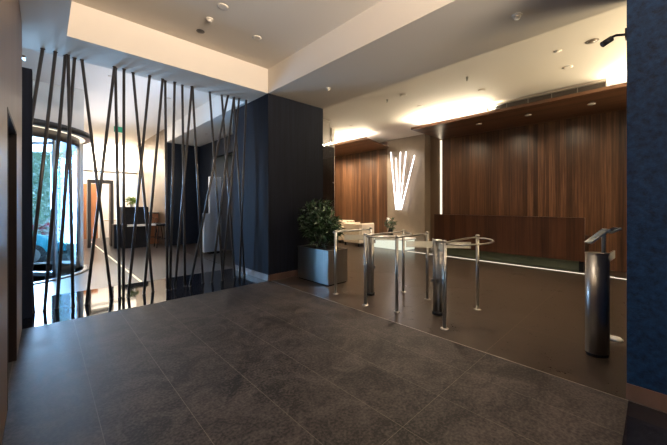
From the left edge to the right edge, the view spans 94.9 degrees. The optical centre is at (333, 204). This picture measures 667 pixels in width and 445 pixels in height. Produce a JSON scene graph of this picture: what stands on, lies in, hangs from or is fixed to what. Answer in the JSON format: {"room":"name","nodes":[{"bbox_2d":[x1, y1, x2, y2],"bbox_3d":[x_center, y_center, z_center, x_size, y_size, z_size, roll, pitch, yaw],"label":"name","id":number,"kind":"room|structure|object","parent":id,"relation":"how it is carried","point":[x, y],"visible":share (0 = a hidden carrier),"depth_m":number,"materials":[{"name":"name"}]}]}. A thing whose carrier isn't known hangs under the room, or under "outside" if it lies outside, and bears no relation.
{"room":"lobby","nodes":[
{"label":"lobby","id":0,"kind":"room"},
{"bbox_2d":[0,0,21,444],"bbox_3d":[-0.769,-0.315,0.442,0.150,3.430,8.100,0,0,-43],"label":"wall","id":1,"kind":"structure","parent":0,"point":[10,14],"depth_m":2.02,"materials":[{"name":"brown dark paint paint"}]},
{"bbox_2d":[7,107,16,410],"bbox_3d":[-2.583,0.370,2.375,0.132,2.060,0.960,0,0,-43],"label":"door","id":2,"kind":"structure","parent":1,"relation":"in","point":[11,130],"depth_m":2.73,"materials":[{"name":"black"}]},
{"bbox_2d":[33,80,83,130],"bbox_3d":[-7.039,-0.400,5.737,3.660,4.400,0.110,0,0,-43],"label":"wall","id":3,"kind":"structure","parent":0,"point":[43,91],"depth_m":6.65,"materials":[{"name":"white paint"}]},
{"bbox_2d":[33,118,89,284],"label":"door","id":4,"kind":"structure","parent":3,"relation":"in","point":[79,136],"depth_m":6.01,"materials":[{"name":"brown metal"}]},
{"bbox_2d":[64,143,83,264],"bbox_3d":[-8.168,-0.400,9.521,0.100,4.400,6.940,0,0,-43],"label":"wall","id":5,"kind":"structure","parent":0,"point":[67,223],"depth_m":7.49,"materials":[{"name":"white paint"}]},
{"bbox_2d":[63,142,135,237],"bbox_3d":[-9.755,-0.600,12.900,2.440,4.000,0.150,0,0,-43],"label":"wall","id":6,"kind":"structure","parent":0,"point":[130,151],"depth_m":13.01,"materials":[{"name":"white paint"}]},
{"bbox_2d":[84,183,99,238],"bbox_3d":[-9.975,0.275,12.493,0.680,2.250,0.060,0,0,-43],"label":"wall panel","id":7,"kind":"object","parent":6,"relation":"attached to","point":[93,186],"visible":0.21,"depth_m":12.54,"materials":[{"name":"brown wood"}]},
{"bbox_2d":[84,170,135,173],"bbox_3d":[-9.656,-1.395,12.870,2.340,0.050,0.030,0,0,-43],"label":"trim","id":8,"kind":"structure","parent":6,"relation":"attached to","point":[84,170],"depth_m":13.04,"materials":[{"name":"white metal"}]},
{"bbox_2d":[22,47,244,146],"bbox_3d":[-6.975,-2.500,8.282,7.250,0.800,10.380,0,0,-43],"label":"ceiling","id":9,"kind":"structure","parent":0,"point":[98,82],"depth_m":7.72,"materials":[{"name":"white paint"}]},
{"bbox_2d":[114,117,121,132],"bbox_3d":[-6.390,-2.375,9.097,0.220,0.450,0.040,0,0,-43],"label":"exit sign","id":10,"kind":"object","parent":9,"relation":"hanging from","point":[119,128],"visible":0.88,"depth_m":9.09,"materials":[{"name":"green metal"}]},
{"bbox_2d":[136,129,165,244],"bbox_3d":[-7.229,-0.600,12.021,0.020,4.000,4.600,0,0,-43],"label":"wall","id":11,"kind":"structure","parent":0,"point":[149,147],"depth_m":11.33,"materials":[{"name":"beige paint"}]},
{"bbox_2d":[167,143,232,245],"bbox_3d":[-3.303,-0.600,12.672,6.580,4.000,0.150,0,0,-43],"label":"wall","id":12,"kind":"structure","parent":0,"point":[191,203],"depth_m":10.81,"materials":[{"name":"paint"}]},
{"bbox_2d":[200,134,232,250],"bbox_3d":[-3.049,-0.350,9.298,0.150,3.500,5.100,0,0,-43],"label":"wall","id":13,"kind":"structure","parent":0,"point":[206,151],"depth_m":9.90,"materials":[{"name":"grey paint"}]},
{"bbox_2d":[19,0,626,108],"bbox_3d":[-0.359,-2.465,1.326,7.300,0.870,8.820,0,0,-43],"label":"ceiling","id":14,"kind":"structure","parent":0,"point":[353,48],"depth_m":4.07,"materials":[{"name":"beige paint"}]},
{"bbox_2d":[196,29,204,33],"bbox_3d":[-1.895,-2.464,4.360,0.110,0.018,0.110,0,0,-43],"label":"ceiling speaker","id":15,"kind":"object","parent":14,"relation":"attached to","point":[200,31],"visible":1,"depth_m":4.34,"materials":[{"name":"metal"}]},
{"bbox_2d":[206,17,212,22],"bbox_3d":[-1.649,-2.451,4.071,0.090,0.044,0.090,0,0,-43],"label":"smoke detector","id":16,"kind":"object","parent":14,"relation":"attached to","point":[209,19],"visible":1,"depth_m":4.05,"materials":[{"name":"beige paint"}]},
{"bbox_2d":[217,3,227,9],"bbox_3d":[-1.380,-2.465,3.816,0.130,0.009,0.130,0,0,-43],"label":"recessed light","id":17,"kind":"object","parent":14,"relation":"in","point":[222,6],"visible":1,"depth_m":3.80,"materials":[{"name":"beige paint"}]},
{"bbox_2d":[252,35,260,39],"bbox_3d":[-1.134,-2.465,4.530,0.130,0.009,0.130,0,0,-43],"label":"recessed light","id":18,"kind":"object","parent":14,"relation":"in","point":[255,37],"visible":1,"depth_m":4.51,"materials":[{"name":"beige paint"}]},
{"bbox_2d":[512,12,521,19],"bbox_3d":[1.965,-2.011,3.277,0.100,0.044,0.100,0,0,-43],"label":"smoke detector","id":19,"kind":"object","parent":14,"relation":"attached to","point":[516,16],"visible":1,"depth_m":3.26,"materials":[{"name":"beige paint"}]},
{"bbox_2d":[323,119,329,146],"bbox_3d":[-0.655,-1.835,7.778,1.140,0.730,0.400,0,0,-43],"label":"wall","id":20,"kind":"structure","parent":0,"point":[326,123],"depth_m":7.95,"materials":[{"name":"beige paint"}]},
{"bbox_2d":[323,146,333,245],"bbox_3d":[-0.593,-0.035,7.713,1.140,2.870,0.580,0,0,-43],"label":"door","id":21,"kind":"structure","parent":20,"relation":"in","point":[328,152],"depth_m":7.75,"materials":[{"name":"black"}]},
{"bbox_2d":[330,128,334,215],"bbox_3d":[-1.722,-0.400,10.623,0.100,3.600,5.000,0,0,-43],"label":"wall","id":22,"kind":"structure","parent":0,"point":[332,130],"depth_m":8.84,"materials":[{"name":"beige paint"}]},
{"bbox_2d":[2,237,666,444],"bbox_3d":[-2.001,1.450,6.917,12.600,0.100,19.200,0,0,-43],"label":"floor","id":23,"kind":"structure","parent":0,"point":[267,362],"depth_m":2.73,"materials":[{"name":"tile"}]},
{"bbox_2d":[22,55,32,318],"bbox_3d":[-3.919,-0.212,3.699,0.400,3.225,0.120,0,0,-43],"label":"post","id":24,"kind":"object","parent":23,"relation":"on","point":[27,74],"visible":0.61,"depth_m":3.76,"materials":[{"name":"brown metal"}]},
{"bbox_2d":[33,280,35,312],"bbox_3d":[-3.935,-0.315,3.910,0.195,3.430,0.052,0,0,-43],"label":"slanted pole","id":25,"kind":"object","parent":23,"relation":"on","point":[34,311],"visible":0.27,"depth_m":3.95,"materials":[{"name":"brown metal"}]},
{"bbox_2d":[33,48,44,119],"bbox_3d":[-3.923,-0.315,3.853,0.432,3.430,0.052,0,0,-43],"label":"slanted pole","id":26,"kind":"object","parent":23,"relation":"on","point":[42,50],"visible":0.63,"depth_m":3.94,"materials":[{"name":"brown metal"}]},
{"bbox_2d":[33,51,57,265],"bbox_3d":[-3.797,-0.315,3.972,0.328,3.430,0.052,0,0,-43],"label":"slanted pole","id":27,"kind":"object","parent":23,"relation":"on","point":[51,86],"visible":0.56,"depth_m":3.98,"materials":[{"name":"brown metal"}]},
{"bbox_2d":[42,55,65,310],"bbox_3d":[-3.732,-0.315,4.102,0.258,3.430,0.052,0,0,-43],"label":"slanted pole","id":28,"kind":"object","parent":23,"relation":"on","point":[64,56],"visible":0.88,"depth_m":4.09,"materials":[{"name":"brown metal"}]},
{"bbox_2d":[54,57,76,308],"bbox_3d":[-3.654,-0.315,4.176,0.234,3.430,0.052,0,0,-43],"label":"slanted pole","id":29,"kind":"object","parent":23,"relation":"on","point":[74,58],"visible":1,"depth_m":4.15,"materials":[{"name":"brown metal"}]},
{"bbox_2d":[65,54,74,306],"bbox_3d":[-3.585,-0.315,4.172,0.104,3.430,0.052,0,0,-43],"label":"slanted pole","id":30,"kind":"object","parent":23,"relation":"on","point":[67,55],"visible":1,"depth_m":4.16,"materials":[{"name":"brown metal"}]},
{"bbox_2d":[80,59,113,299],"bbox_3d":[-3.407,-0.315,4.410,0.391,3.430,0.052,0,0,-43],"label":"slanted pole","id":31,"kind":"object","parent":23,"relation":"on","point":[81,60],"visible":1,"depth_m":4.39,"materials":[{"name":"brown metal"}]},
{"bbox_2d":[84,66,116,304],"bbox_3d":[-3.345,-0.315,4.400,0.374,3.430,0.052,0,0,-43],"label":"slanted pole","id":32,"kind":"object","parent":23,"relation":"on","point":[114,67],"visible":1,"depth_m":4.38,"materials":[{"name":"brown metal"}]},
{"bbox_2d":[87,179,113,247],"bbox_3d":[-7.788,0.290,10.218,0.690,2.220,0.350,0,0,-43],"label":"frame","id":33,"kind":"object","parent":23,"relation":"on","point":[89,181],"visible":0.83,"depth_m":10.19,"materials":[{"name":"brown metal"}]},
{"bbox_2d":[99,219,116,241],"bbox_3d":[-8.585,0.990,11.839,0.700,0.820,0.600,0,0,-43],"label":"side table","id":34,"kind":"object","parent":23,"relation":"on","point":[103,219],"visible":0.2,"depth_m":11.80,"materials":[{"name":"beige fabric"}]},
{"bbox_2d":[112,224,120,248],"bbox_3d":[-6.996,1.020,9.854,0.180,0.760,0.468,0,0,-43],"label":"base cabinet","id":35,"kind":"object","parent":23,"relation":"on","point":[114,226],"visible":0.71,"depth_m":9.70,"materials":[{"name":"black plastic"}]},
{"bbox_2d":[91,242,141,281],"bbox_3d":[-6.742,1.397,8.985,0.035,0.006,9.480,0,0,-43],"label":"strip light","id":36,"kind":"object","parent":23,"relation":"on","point":[133,275],"visible":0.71,"depth_m":6.77,"materials":[{"name":"white plastic"}]},
{"bbox_2d":[114,68,121,297],"bbox_3d":[-3.230,-0.315,4.577,0.106,3.430,0.052,0,0,-43],"label":"slanted pole","id":37,"kind":"object","parent":23,"relation":"on","point":[115,81],"visible":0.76,"depth_m":4.56,"materials":[{"name":"brown metal"}]},
{"bbox_2d":[122,68,125,297],"bbox_3d":[-3.146,-0.315,4.588,0.058,3.430,0.052,0,0,-43],"label":"slanted pole","id":38,"kind":"object","parent":23,"relation":"on","point":[123,69],"visible":1,"depth_m":4.57,"materials":[{"name":"brown metal"}]},
{"bbox_2d":[120,207,155,248],"bbox_3d":[-6.471,0.740,10.150,0.950,1.320,0.760,0,0,-43],"label":"desk","id":39,"kind":"object","parent":23,"relation":"on","point":[141,240],"visible":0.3,"depth_m":9.89,"materials":[{"name":"black wood"}]},
{"bbox_2d":[125,196,135,206],"bbox_3d":[-6.633,-0.104,10.033,0.468,0.365,0.415,0,0,-43],"label":"flower vase","id":40,"kind":"object","parent":39,"relation":"on","point":[132,199],"visible":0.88,"depth_m":10.00,"materials":[{"name":"white paint"}]},
{"bbox_2d":[127,75,151,297],"bbox_3d":[-3.000,-0.315,4.726,0.335,3.430,0.052,0,0,-43],"label":"slanted pole","id":41,"kind":"object","parent":23,"relation":"on","point":[149,76],"visible":1,"depth_m":4.71,"materials":[{"name":"brown metal"}]},
{"bbox_2d":[131,72,154,291],"bbox_3d":[-2.989,-0.315,4.805,0.322,3.430,0.052,0,0,-43],"label":"slanted pole","id":42,"kind":"object","parent":23,"relation":"on","point":[133,73],"visible":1,"depth_m":4.79,"materials":[{"name":"brown metal"}]},
{"bbox_2d":[142,78,163,294],"bbox_3d":[-2.859,-0.315,4.860,0.314,3.430,0.052,0,0,-43],"label":"slanted pole","id":43,"kind":"object","parent":23,"relation":"on","point":[162,79],"visible":1,"depth_m":4.84,"materials":[{"name":"brown metal"}]},
{"bbox_2d":[148,212,158,243],"bbox_3d":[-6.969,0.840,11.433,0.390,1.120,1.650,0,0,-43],"label":"chair","id":44,"kind":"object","parent":23,"relation":"on","point":[154,214],"depth_m":10.88,"materials":[{"name":"brown wood"}]},
{"bbox_2d":[151,218,162,240],"bbox_3d":[-6.110,0.922,10.532,0.394,0.959,0.362,0,0,24],"label":"bar stool","id":45,"kind":"object","parent":23,"relation":"on","point":[153,218],"visible":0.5,"depth_m":10.42,"materials":[{"name":"brown wood"}]},
{"bbox_2d":[154,218,168,247],"bbox_3d":[-5.663,0.922,10.060,0.362,0.959,0.394,0,0,-43],"label":"bar stool","id":46,"kind":"object","parent":23,"relation":"on","point":[157,224],"visible":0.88,"depth_m":10.01,"materials":[{"name":"brown wood"}]},
{"bbox_2d":[164,80,168,289],"bbox_3d":[-2.749,-0.315,5.032,0.086,3.430,0.052,0,0,-43],"label":"slanted pole","id":47,"kind":"object","parent":23,"relation":"on","point":[165,81],"visible":0.88,"depth_m":5.02,"materials":[{"name":"brown metal"}]},
{"bbox_2d":[168,81,175,289],"bbox_3d":[-2.658,-0.315,5.050,0.121,3.430,0.052,0,0,-43],"label":"slanted pole","id":48,"kind":"object","parent":23,"relation":"on","point":[174,82],"visible":1,"depth_m":5.04,"materials":[{"name":"brown metal"}]},
{"bbox_2d":[173,86,192,288],"bbox_3d":[-2.532,-0.315,5.169,0.319,3.430,0.052,0,0,-43],"label":"slanted pole","id":49,"kind":"object","parent":23,"relation":"on","point":[191,87],"visible":1,"depth_m":5.15,"materials":[{"name":"brown metal"}]},
{"bbox_2d":[181,84,185,286],"bbox_3d":[-2.554,-0.315,5.217,0.098,3.430,0.052,0,0,-43],"label":"slanted pole","id":50,"kind":"object","parent":23,"relation":"on","point":[182,86],"visible":0.96,"depth_m":5.20,"materials":[{"name":"brown metal"}]},
{"bbox_2d":[192,87,203,283],"bbox_3d":[-2.383,-0.315,5.378,0.232,3.430,0.052,0,0,-43],"label":"slanted pole","id":51,"kind":"object","parent":23,"relation":"on","point":[193,101],"visible":0.81,"depth_m":5.36,"materials":[{"name":"brown metal"}]},
{"bbox_2d":[188,95,228,286],"bbox_3d":[-2.212,-0.315,5.471,0.726,3.430,0.052,0,0,-43],"label":"slanted pole","id":52,"kind":"object","parent":23,"relation":"on","point":[227,97],"visible":1,"depth_m":5.44,"materials":[{"name":"brown metal"}]},
{"bbox_2d":[202,176,222,253],"bbox_3d":[-3.484,0.300,8.804,0.520,2.200,0.180,0,0,-43],"label":"steel totem","id":53,"kind":"object","parent":23,"relation":"on","point":[209,230],"visible":0.77,"depth_m":8.76,"materials":[{"name":"white metal"}]},
{"bbox_2d":[208,91,223,279],"bbox_3d":[-2.145,-0.315,5.604,0.294,3.430,0.052,0,0,-43],"label":"slanted pole","id":54,"kind":"object","parent":23,"relation":"on","point":[209,92],"visible":0.77,"depth_m":5.58,"materials":[{"name":"brown metal"}]},
{"bbox_2d":[210,97,234,282],"bbox_3d":[-2.035,-0.315,5.639,0.469,3.430,0.052,0,0,-43],"label":"slanted pole","id":55,"kind":"object","parent":23,"relation":"on","point":[233,99],"visible":1,"depth_m":5.62,"materials":[{"name":"brown metal"}]},
{"bbox_2d":[220,95,235,277],"bbox_3d":[-1.979,-0.315,5.761,0.309,3.430,0.052,0,0,-43],"label":"slanted pole","id":56,"kind":"object","parent":23,"relation":"on","point":[222,105],"visible":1,"depth_m":5.75,"materials":[{"name":"brown metal"}]},
{"bbox_2d":[221,98,240,280],"bbox_3d":[-1.927,-0.315,5.742,0.387,3.430,0.052,0,0,-43],"label":"slanted pole","id":57,"kind":"object","parent":23,"relation":"on","point":[238,105],"visible":1,"depth_m":5.72,"materials":[{"name":"brown metal"}]},
{"bbox_2d":[233,101,245,275],"bbox_3d":[-1.821,-0.315,5.911,0.271,3.430,0.052,0,0,-43],"label":"slanted pole","id":58,"kind":"object","parent":23,"relation":"on","point":[234,109],"visible":0.82,"depth_m":5.89,"materials":[{"name":"brown metal"}]},
{"bbox_2d":[238,100,247,277],"bbox_3d":[-1.750,-0.315,5.909,0.188,3.430,0.052,0,0,-43],"label":"slanted pole","id":59,"kind":"object","parent":23,"relation":"on","point":[245,117],"visible":1,"depth_m":5.90,"materials":[{"name":"brown metal"}]},
{"bbox_2d":[233,93,322,280],"bbox_3d":[-1.198,-0.315,6.555,1.338,3.430,1.438,0,0,-43],"label":"column","id":60,"kind":"structure","parent":23,"relation":"on","point":[284,145],"depth_m":5.93,"materials":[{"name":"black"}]},
{"bbox_2d":[297,244,347,285],"bbox_3d":[-0.214,1.095,5.676,0.478,0.610,0.868,0,0,-43],"label":"planter","id":61,"kind":"object","parent":23,"relation":"on","point":[315,264],"visible":0.9,"depth_m":5.44,"materials":[{"name":"silver metal"}]},
{"bbox_2d":[297,198,346,248],"bbox_3d":[-0.238,0.361,5.679,0.742,0.994,1.022,0,0,-43],"label":"leafy shrub","id":62,"kind":"object","parent":61,"relation":"on","point":[323,225],"visible":0.95,"depth_m":5.56,"materials":[{"name":"green plant"}]},
{"bbox_2d":[335,220,354,242],"bbox_3d":[-0.059,1.000,11.921,0.800,0.800,1.700,0,0,-43],"label":"sofa","id":63,"kind":"object","parent":23,"relation":"on","point":[347,221],"visible":0.12,"depth_m":11.15,"materials":[{"name":"beige fabric"}]},
{"bbox_2d":[332,227,371,294],"bbox_3d":[0.279,0.900,5.161,0.950,1.000,0.284,0,0,-43],"label":"rail","id":64,"kind":"object","parent":23,"relation":"on","point":[335,232],"visible":0.84,"depth_m":4.79,"materials":[{"name":"silver metal"}]},
{"bbox_2d":[344,222,373,246],"bbox_3d":[0.882,1.020,10.636,0.800,0.760,0.740,0,0,-43],"label":"armchair","id":65,"kind":"object","parent":23,"relation":"on","point":[354,225],"visible":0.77,"depth_m":10.33,"materials":[{"name":"beige fabric"}]},
{"bbox_2d":[344,233,394,295],"bbox_3d":[0.571,0.924,4.780,0.574,0.952,0.574,0,0,-38],"label":"turnstile","id":66,"kind":"object","parent":23,"relation":"on","point":[370,241],"visible":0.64,"depth_m":4.75,"materials":[{"name":"silver metal"}]},
{"bbox_2d":[362,229,411,305],"bbox_3d":[0.878,0.900,4.477,1.020,1.000,0.372,0,0,-43],"label":"rail","id":67,"kind":"object","parent":23,"relation":"on","point":[403,232],"visible":0.94,"depth_m":4.24,"materials":[{"name":"silver metal"}]},
{"bbox_2d":[374,237,415,249],"bbox_3d":[1.931,1.230,9.949,0.680,0.340,1.300,0,0,-43],"label":"table","id":68,"kind":"object","parent":23,"relation":"on","point":[389,244],"visible":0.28,"depth_m":9.64,"materials":[{"name":"white paint"}]},
{"bbox_2d":[384,217,396,234],"bbox_3d":[1.841,0.735,9.864,0.469,0.649,0.433,0,0,-1],"label":"flower vase","id":69,"kind":"object","parent":68,"relation":"on","point":[390,229],"visible":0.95,"depth_m":9.82,"materials":[{"name":"green plant"}]},
{"bbox_2d":[393,232,429,312],"bbox_3d":[1.105,0.900,4.253,0.860,1.000,0.090,0,0,-43],"label":"rail","id":70,"kind":"object","parent":23,"relation":"on","point":[396,310],"visible":1,"depth_m":3.98,"materials":[{"name":"silver metal"}]},
{"bbox_2d":[406,238,470,315],"bbox_3d":[1.340,0.924,3.924,0.574,0.952,0.574,0,0,-36],"label":"turnstile","id":71,"kind":"object","parent":23,"relation":"on","point":[437,280],"visible":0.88,"depth_m":3.90,"materials":[{"name":"silver metal"}]},
{"bbox_2d":[273,281,627,400],"bbox_3d":[0.483,1.399,3.898,0.008,0.002,4.720,0,0,-43],"label":"trim","id":72,"kind":"structure","parent":23,"relation":"on","point":[273,281],"depth_m":2.83,"materials":[{"name":"silver metal"}]},
{"bbox_2d":[440,234,493,329],"bbox_3d":[1.683,0.900,3.663,1.010,1.000,0.372,0,0,-43],"label":"rail","id":73,"kind":"object","parent":23,"relation":"on","point":[445,242],"visible":1,"depth_m":3.44,"materials":[{"name":"silver metal"}]},
{"bbox_2d":[434,214,587,271],"bbox_3d":[4.179,0.835,7.621,0.554,1.130,3.312,0,0,-43],"label":"reception desk","id":74,"kind":"object","parent":23,"relation":"on","point":[550,242],"visible":0.84,"depth_m":7.07,"materials":[{"name":"brown wood"}]},
{"bbox_2d":[409,251,626,279],"bbox_3d":[4.832,1.397,6.395,0.040,0.006,7.650,0,0,-43],"label":"strip light","id":75,"kind":"object","parent":23,"relation":"on","point":[409,251],"visible":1,"depth_m":6.99,"materials":[{"name":"white plastic"}]},
{"bbox_2d":[584,227,621,358],"bbox_3d":[2.498,0.807,2.846,0.280,1.187,0.147,0,0,5],"label":"turnstile","id":76,"kind":"structure","parent":23,"relation":"on","point":[597,264],"depth_m":2.79,"materials":[{"name":"silver metal"}]},
{"bbox_2d":[609,250,623,343],"bbox_3d":[2.764,0.935,3.021,0.530,0.930,0.100,0,0,-40],"label":"post","id":77,"kind":"object","parent":23,"relation":"on","point":[613,337],"visible":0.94,"depth_m":3.11,"materials":[{"name":"silver glass"}]},
{"bbox_2d":[626,0,666,411],"bbox_3d":[2.943,-0.315,2.200,1.208,3.430,1.158,0,0,-43],"label":"wall","id":78,"kind":"structure","parent":23,"relation":"on","point":[646,381],"depth_m":2.13,"materials":[{"name":"blue paint"}]},
{"bbox_2d":[600,28,626,46],"bbox_3d":[2.104,-1.244,2.289,0.171,0.102,0.060,0,0,22],"label":"security camera","id":79,"kind":"object","parent":78,"relation":"attached to","point":[609,39],"visible":0.97,"depth_m":2.29,"materials":[{"name":"black plastic"}]},
{"bbox_2d":[335,142,386,235],"bbox_3d":[0.251,-0.400,12.503,0.150,3.600,4.980,0,0,-43],"label":"wall","id":80,"kind":"structure","parent":0,"point":[360,178],"depth_m":11.47,"materials":[{"name":"brown wood"}]},
{"bbox_2d":[335,137,388,156],"bbox_3d":[-0.225,-1.990,11.660,1.700,0.060,5.350,0,0,-43],"label":"ceiling canopy","id":81,"kind":"object","parent":80,"relation":"attached to","point":[360,145],"visible":0.39,"depth_m":10.34,"materials":[{"name":"brown wood"}]},
{"bbox_2d":[387,134,429,248],"bbox_3d":[2.671,-0.400,10.360,0.880,3.600,1.420,0,0,-43],"label":"wall pillar","id":82,"kind":"structure","parent":0,"point":[414,216],"depth_m":9.88,"materials":[{"name":"beige paint"}]},
{"bbox_2d":[390,151,396,209],"bbox_3d":[2.034,-0.806,10.344,0.069,2.000,0.254,0,0,-43],"label":"tube","id":83,"kind":"object","parent":82,"relation":"attached to","point":[390,151],"visible":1,"depth_m":10.32,"materials":[{"name":"white plastic"}]},
{"bbox_2d":[395,157,397,209],"bbox_3d":[2.132,-0.689,10.214,0.104,1.763,0.104,0,0,-43],"label":"tube","id":84,"kind":"object","parent":82,"relation":"attached to","point":[395,157],"visible":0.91,"depth_m":10.18,"materials":[{"name":"white plastic"}]},
{"bbox_2d":[398,151,400,209],"bbox_3d":[2.212,-0.775,10.104,0.139,1.934,0.110,0,0,-43],"label":"tube","id":85,"kind":"object","parent":82,"relation":"attached to","point":[400,151],"visible":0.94,"depth_m":10.05,"materials":[{"name":"white plastic"}]},
{"bbox_2d":[399,151,406,209],"bbox_3d":[2.301,-0.762,9.985,0.174,1.910,0.284,0,0,-43],"label":"tube","id":86,"kind":"object","parent":82,"relation":"attached to","point":[405,151],"visible":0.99,"depth_m":9.93,"materials":[{"name":"white plastic"}]},
{"bbox_2d":[400,155,414,209],"bbox_3d":[2.428,-0.685,9.825,0.209,1.758,0.550,0,0,-43],"label":"tube","id":87,"kind":"object","parent":82,"relation":"attached to","point":[414,155],"visible":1,"depth_m":9.75,"materials":[{"name":"white plastic"}]},
{"bbox_2d":[430,136,441,246],"bbox_3d":[3.331,-0.400,9.539,0.250,3.600,0.680,0,0,-43],"label":"wall niche","id":88,"kind":"object","parent":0,"point":[434,142],"visible":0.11,"depth_m":9.69,"materials":[{"name":"brown wood"}]},
{"bbox_2d":[323,5,626,142],"bbox_3d":[2.231,-2.550,7.755,5.300,0.700,14.600,0,0,-43],"label":"ceiling","id":89,"kind":"structure","parent":0,"point":[530,66],"depth_m":5.43,"materials":[{"name":"beige paint"}]},
{"bbox_2d":[585,38,598,43],"bbox_3d":[3.481,-2.195,4.120,0.150,0.015,0.150,0,0,-43],"label":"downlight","id":90,"kind":"object","parent":89,"relation":"attached to","point":[591,41],"visible":1,"depth_m":4.11,"materials":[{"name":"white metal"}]},
{"bbox_2d":[442,109,626,272],"bbox_3d":[5.948,-0.400,6.481,0.150,3.600,7.640,0,0,-43],"label":"wall","id":91,"kind":"structure","parent":0,"point":[572,167],"depth_m":7.24,"materials":[{"name":"brown wood"}]},
{"bbox_2d":[440,140,441,213],"bbox_3d":[3.260,-0.285,9.272,0.040,3.330,0.050,0,0,-43],"label":"strip light","id":92,"kind":"object","parent":91,"relation":"attached to","point":[440,140],"visible":0.64,"depth_m":9.25,"materials":[{"name":"white plastic"}]},
{"bbox_2d":[411,82,626,138],"bbox_3d":[5.276,-1.990,5.845,1.700,0.060,7.640,0,0,-43],"label":"ceiling canopy","id":93,"kind":"object","parent":91,"relation":"attached to","point":[614,97],"visible":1,"depth_m":6.65,"materials":[{"name":"brown wood"}]},
{"bbox_2d":[487,80,605,111],"bbox_3d":[4.034,-2.065,5.989,0.052,0.140,1.956,0,0,-43],"label":"grille","id":94,"kind":"object","parent":93,"relation":"on","point":[601,84],"visible":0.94,"depth_m":5.86,"materials":[{"name":"silver metal"}]},
{"bbox_2d":[489,78,609,105],"bbox_3d":[4.664,-2.167,6.580,1.580,0.065,1.950,0,0,-43],"label":"trim","id":95,"kind":"structure","parent":91,"relation":"attached to","point":[607,82],"depth_m":5.85,"materials":[{"name":"beige paint"}]},
{"label":"outside","id":96,"kind":"structure","parent":0,"visible":0},
{"bbox_2d":[39,260,74,262],"bbox_3d":[-7.607,1.635,6.156,3.710,0.430,1.400,0,0,-43],"label":"step","id":97,"kind":"structure","parent":96,"point":[66,261],"depth_m":7.62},
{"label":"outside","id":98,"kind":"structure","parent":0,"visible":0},
{"bbox_2d":[33,217,67,261],"bbox_3d":[-34.884,1.800,15.454,30.560,0.100,49.600,0,0,-43],"label":"street","id":99,"kind":"structure","parent":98,"point":[64,257],"depth_m":19.83,"materials":[{"name":"grey asphalt"}]},
{"bbox_2d":[33,222,60,233],"bbox_3d":[-11.516,1.158,9.964,4.124,1.467,1.157,0,0,-43],"label":"hedge","id":100,"kind":"object","parent":99,"relation":"on","point":[46,225],"visible":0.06,"depth_m":10.96,"materials":[{"name":"green plant"}]},
{"bbox_2d":[33,151,62,234],"bbox_3d":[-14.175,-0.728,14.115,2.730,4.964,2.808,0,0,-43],"label":"street tree","id":101,"kind":"object","parent":99,"relation":"on","point":[45,197],"visible":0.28,"depth_m":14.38,"materials":[{"name":"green plant"}]},
{"bbox_2d":[34,231,66,262],"bbox_3d":[-10.001,1.035,8.228,4.220,1.429,1.770,0,0,-43],"label":"parked car","id":102,"kind":"object","parent":99,"relation":"on","point":[41,248],"visible":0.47,"depth_m":8.70,"materials":[{"name":"teal paint"}]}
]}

